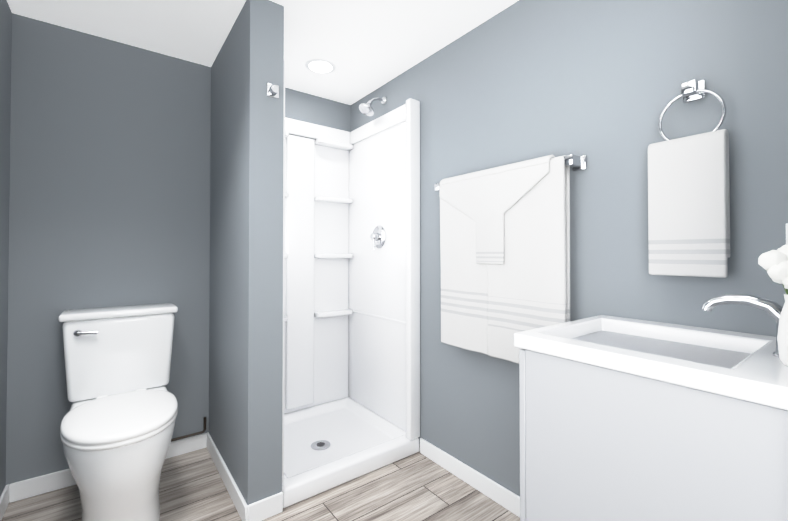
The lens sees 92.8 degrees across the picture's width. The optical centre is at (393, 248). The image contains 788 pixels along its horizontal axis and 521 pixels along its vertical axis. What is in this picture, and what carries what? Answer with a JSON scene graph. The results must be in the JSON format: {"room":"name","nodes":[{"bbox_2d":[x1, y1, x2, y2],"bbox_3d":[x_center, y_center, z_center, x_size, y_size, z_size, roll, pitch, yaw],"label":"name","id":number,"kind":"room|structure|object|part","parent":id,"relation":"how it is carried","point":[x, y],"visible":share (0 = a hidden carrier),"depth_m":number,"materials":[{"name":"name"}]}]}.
{"room":"bathroom","nodes":[
{"label":"bathroom","id":0,"kind":"room"},
{"bbox_2d":[0,0,11,495],"bbox_3d":[-1.078,0.022,0.697,0.120,2.260,2.488,1,-1,-37],"label":"wall","id":1,"kind":"structure","parent":0,"point":[5,57],"depth_m":1.66,"materials":[{"name":"grey paint"}]},
{"bbox_2d":[0,484,8,520],"bbox_3d":[-1.025,1.110,0.723,0.013,0.085,2.488,1,-1,-37],"label":"baseboard","id":2,"kind":"structure","parent":1,"relation":"attached to","point":[4,499],"depth_m":1.64,"materials":[{"name":"white wood"}]},
{"bbox_2d":[6,13,350,484],"bbox_3d":[-1.088,0.044,2.320,2.051,2.260,0.120,1,-1,-37],"label":"wall","id":3,"kind":"structure","parent":0,"point":[109,196],"depth_m":1.93,"materials":[{"name":"grey paint"}]},
{"bbox_2d":[9,433,206,502],"bbox_3d":[-1.434,1.127,1.963,0.821,0.085,0.013,1,-1,-37],"label":"baseboard","id":4,"kind":"structure","parent":3,"relation":"attached to","point":[35,486],"depth_m":1.81,"materials":[{"name":"white wood"}]},
{"bbox_2d":[171,417,206,441],"bbox_3d":[-1.177,1.033,2.137,0.196,0.092,0.016,1,-1,-37],"label":"pipe","id":5,"kind":"object","parent":3,"relation":"attached to","point":[190,435],"visible":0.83,"depth_m":2.15,"materials":[{"name":"black metal"}]},
{"bbox_2d":[209,0,283,504],"bbox_3d":[-0.798,0.039,1.958,0.148,2.260,0.805,1,-1,-37],"label":"wall","id":6,"kind":"structure","parent":0,"point":[246,295],"depth_m":1.67,"materials":[{"name":"grey paint"}]},
{"bbox_2d":[206,432,247,520],"bbox_3d":[-0.859,1.126,1.891,0.013,0.085,0.818,1,-1,-37],"label":"baseboard","id":7,"kind":"structure","parent":6,"relation":"attached to","point":[237,498],"depth_m":1.79,"materials":[{"name":"white wood"}]},
{"bbox_2d":[248,492,282,520],"bbox_3d":[-0.553,1.122,1.617,0.148,0.085,0.013,1,-1,-37],"label":"baseboard","id":8,"kind":"structure","parent":6,"relation":"attached to","point":[266,508],"depth_m":1.61,"materials":[{"name":"white wood"}]},
{"bbox_2d":[267,82,278,98],"bbox_3d":[-0.528,-0.697,1.649,0.054,0.060,0.029,1,-1,-37],"label":"robe hook","id":9,"kind":"object","parent":6,"relation":"attached to","point":[273,90],"visible":1,"depth_m":1.64,"materials":[{"name":"silver metal"}]},
{"bbox_2d":[1,447,519,520],"bbox_3d":[-0.238,1.196,0.249,3.156,0.100,4.428,1,-1,-37],"label":"floor","id":10,"kind":"structure","parent":0,"point":[418,486],"depth_m":1.73,"materials":[{"name":"brown wood"}]},
{"bbox_2d":[58,302,177,520],"bbox_3d":[-1.203,0.731,1.662,0.464,0.868,0.763,1,-1,-37],"label":"toilet","id":11,"kind":"object","parent":10,"relation":"on","point":[117,426],"visible":1,"depth_m":1.60,"materials":[{"name":"white ceramic"}]},
{"bbox_3d":[-1.404,0.389,1.718,0.072,0.020,0.018,1,-1,-37],"label":"handle","id":12,"kind":"part","parent":11,"relation":"part of","materials":[{"name":"silver metal"}]},
{"bbox_3d":[-1.366,0.316,1.885,0.464,0.032,0.220,1,-1,-37],"label":"lid","id":13,"kind":"part","parent":11,"relation":"part of","materials":[{"name":"white ceramic"}]},
{"bbox_3d":[-1.369,0.522,1.886,0.441,0.378,0.202,1,-1,-37],"label":"tank","id":14,"kind":"part","parent":11,"relation":"part of","materials":[{"name":"white ceramic"}]},
{"bbox_3d":[-1.128,0.698,1.563,0.396,0.052,0.513,1,-1,-37],"label":"seat","id":15,"kind":"part","parent":11,"relation":"part of","materials":[{"name":"white plastic"}]},
{"bbox_2d":[282,61,419,507],"bbox_3d":[-0.411,0.084,2.247,0.814,2.178,0.803,1,-1,-37],"label":"shower","id":16,"kind":"object","parent":10,"relation":"on","point":[351,318],"visible":0.83,"depth_m":2.48,"materials":[{"name":"white plastic"}]},
{"bbox_3d":[-0.729,0.112,2.007,0.018,1.944,0.742,1,-1,-37],"label":"panel","id":17,"kind":"part","parent":16,"relation":"part of","materials":[{"name":"white plastic"}]},
{"bbox_3d":[-0.656,0.119,2.546,0.782,1.944,0.030,1,-1,-37],"label":"panel","id":18,"kind":"part","parent":16,"relation":"part of","materials":[{"name":"white plastic"}]},
{"bbox_2d":[314,196,352,203],"bbox_3d":[-0.421,-0.342,2.656,0.279,0.030,0.085,1,-1,-37],"label":"shelf","id":19,"kind":"object","parent":16,"relation":"attached to","point":[317,199],"depth_m":2.63,"materials":[{"name":"white plastic"}]},
{"bbox_2d":[314,254,352,257],"bbox_3d":[-0.421,0.053,2.650,0.279,0.030,0.085,1,-1,-37],"label":"shelf","id":20,"kind":"object","parent":16,"relation":"attached to","point":[315,255],"depth_m":2.60,"materials":[{"name":"white plastic"}]},
{"bbox_2d":[314,309,352,317],"bbox_3d":[-0.421,0.458,2.645,0.279,0.030,0.085,1,-1,-37],"label":"shelf","id":21,"kind":"object","parent":16,"relation":"attached to","point":[318,313],"depth_m":2.63,"materials":[{"name":"white plastic"}]},
{"bbox_3d":[-0.108,0.118,2.493,0.030,1.944,0.773,1,-1,-37],"label":"panel","id":22,"kind":"part","parent":16,"relation":"part of","materials":[{"name":"white plastic"}]},
{"bbox_3d":[-0.110,-0.958,2.439,0.113,0.050,0.017,1,-1,-37],"label":"arm","id":23,"kind":"part","parent":16,"relation":"part of"},
{"bbox_3d":[-0.102,-0.074,2.450,0.014,0.150,0.150,1,-1,-37],"label":"knob plate","id":24,"kind":"part","parent":16,"relation":"part of","materials":[{"name":"silver metal"}]},
{"bbox_2d":[514,315,787,520],"bbox_3d":[0.706,0.696,0.982,0.530,0.920,0.574,1,-1,-37],"label":"bathroom vanity","id":25,"kind":"object","parent":10,"relation":"on","point":[625,419],"visible":1,"depth_m":0.82,"materials":[{"name":"white paint"}]},
{"bbox_3d":[0.462,0.667,1.114,0.272,0.771,0.020,1,-1,-37],"label":"door","id":26,"kind":"part","parent":25,"relation":"part of","materials":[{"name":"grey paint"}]},
{"bbox_2d":[701,295,782,356],"bbox_3d":[0.825,0.165,0.832,0.054,0.137,0.228,1,-1,-37],"label":"faucet","id":27,"kind":"object","parent":25,"relation":"on","point":[771,308],"visible":0.75,"depth_m":0.84,"materials":[{"name":"silver metal"}]},
{"bbox_3d":[0.806,0.146,0.857,0.031,0.082,0.167,1,-1,-37],"label":"spout","id":28,"kind":"part","parent":27,"relation":"part of","materials":[{"name":"silver metal"}]},
{"bbox_2d":[758,245,787,365],"bbox_3d":[0.793,0.111,0.753,0.103,0.242,0.090,1,-1,-37],"label":"vase","id":29,"kind":"object","parent":25,"relation":"on","point":[774,263],"visible":1,"depth_m":0.75,"materials":[{"name":"white ceramic"}]},
{"bbox_3d":[0.785,0.026,0.767,0.060,0.049,0.060,1,-1,-37],"label":"flower","id":30,"kind":"part","parent":29,"relation":"part of","materials":[{"name":"white plant"}]},
{"bbox_3d":[0.783,0.048,0.743,0.063,0.052,0.062,1,-1,-37],"label":"flower","id":31,"kind":"part","parent":29,"relation":"part of","materials":[{"name":"white plant"}]},
{"bbox_3d":[0.802,0.011,0.754,0.051,0.042,0.051,1,-1,-37],"label":"flower","id":32,"kind":"part","parent":29,"relation":"part of","materials":[{"name":"white plant"}]},
{"bbox_3d":[0.781,0.065,0.724,0.048,0.038,0.045,1,-1,-37],"label":"flower","id":33,"kind":"part","parent":29,"relation":"part of","materials":[{"name":"white plant"}]},
{"bbox_2d":[7,0,518,104],"bbox_3d":[-0.238,-1.163,0.280,3.156,0.100,4.428,1,-1,-37],"label":"ceiling","id":34,"kind":"structure","parent":0,"point":[365,47],"depth_m":1.86,"materials":[{"name":"white paint"}]},
{"bbox_2d":[305,59,335,73],"bbox_3d":[-0.439,-1.084,2.242,0.180,0.006,0.180,1,-1,-37],"label":"recessed light","id":35,"kind":"object","parent":34,"relation":"in","point":[320,66],"visible":1,"depth_m":2.23,"materials":[{"name":"white glass"}]},
{"bbox_2d":[351,0,787,496],"bbox_3d":[1.013,0.028,1.127,0.120,2.260,4.308,1,-1,-37],"label":"wall","id":36,"kind":"structure","parent":0,"point":[597,83],"depth_m":1.38,"materials":[{"name":"grey paint"}]},
{"bbox_2d":[420,438,519,517],"bbox_3d":[0.449,1.124,1.754,0.013,0.085,0.991,1,-1,-37],"label":"baseboard","id":37,"kind":"structure","parent":36,"relation":"attached to","point":[507,499],"depth_m":1.83,"materials":[{"name":"white wood"}]},
{"bbox_2d":[435,154,586,363],"bbox_3d":[0.459,0.059,1.672,0.111,0.832,0.747,1,-1,-37],"label":"towel rail","id":38,"kind":"object","parent":36,"relation":"attached to","point":[505,249],"visible":0.9,"depth_m":1.58,"materials":[{"name":"white fabric"}]},
{"bbox_3d":[0.253,-0.316,1.957,0.081,0.038,0.038,1,-1,-37],"label":"post","id":39,"kind":"part","parent":38,"relation":"part of","materials":[{"name":"silver metal"}]},
{"bbox_2d":[440,198,487,354],"bbox_3d":[0.340,0.065,1.790,0.061,0.816,0.300,1,-1,-37],"label":"towel","id":40,"kind":"object","parent":38,"relation":"hanging from","point":[463,221],"depth_m":1.75,"materials":[{"name":"white fabric"}]},
{"bbox_2d":[488,155,569,363],"bbox_3d":[0.538,0.064,1.532,0.054,0.820,0.351,1,-1,-37],"label":"towel","id":41,"kind":"object","parent":38,"relation":"hanging from","point":[529,200],"depth_m":1.50,"materials":[{"name":"white fabric"}]},
{"bbox_3d":[0.669,-0.323,1.401,0.081,0.038,0.038,1,-1,-37],"label":"post","id":42,"kind":"part","parent":38,"relation":"part of","materials":[{"name":"silver metal"}]},
{"bbox_3d":[0.707,-0.323,1.429,0.012,0.052,0.052,1,-1,-37],"label":"plate","id":43,"kind":"part","parent":38,"relation":"part of","materials":[{"name":"silver metal"}]},
{"bbox_2d":[648,80,729,277],"bbox_3d":[0.889,-0.212,1.136,0.068,0.590,0.190,1,-1,-37],"label":"towel ring","id":44,"kind":"object","parent":36,"relation":"attached to","point":[688,207],"visible":1,"depth_m":1.10,"materials":[{"name":"white fabric"}]},
{"bbox_3d":[0.895,-0.480,1.130,0.049,0.036,0.036,1,-1,-37],"label":"post","id":45,"kind":"part","parent":44,"relation":"part of","materials":[{"name":"silver metal"}]},
{"bbox_3d":[0.919,-0.480,1.148,0.011,0.054,0.054,1,-1,-37],"label":"plate","id":46,"kind":"part","parent":44,"relation":"part of","materials":[{"name":"silver metal"}]},
{"bbox_2d":[786,223,787,244],"bbox_3d":[1.057,-0.020,0.963,0.005,0.092,0.072,1,-1,-37],"label":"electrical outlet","id":47,"kind":"object","parent":36,"relation":"attached to","point":[786,233],"visible":0.57,"depth_m":0.99,"materials":[{"name":"white plastic"}]}
]}

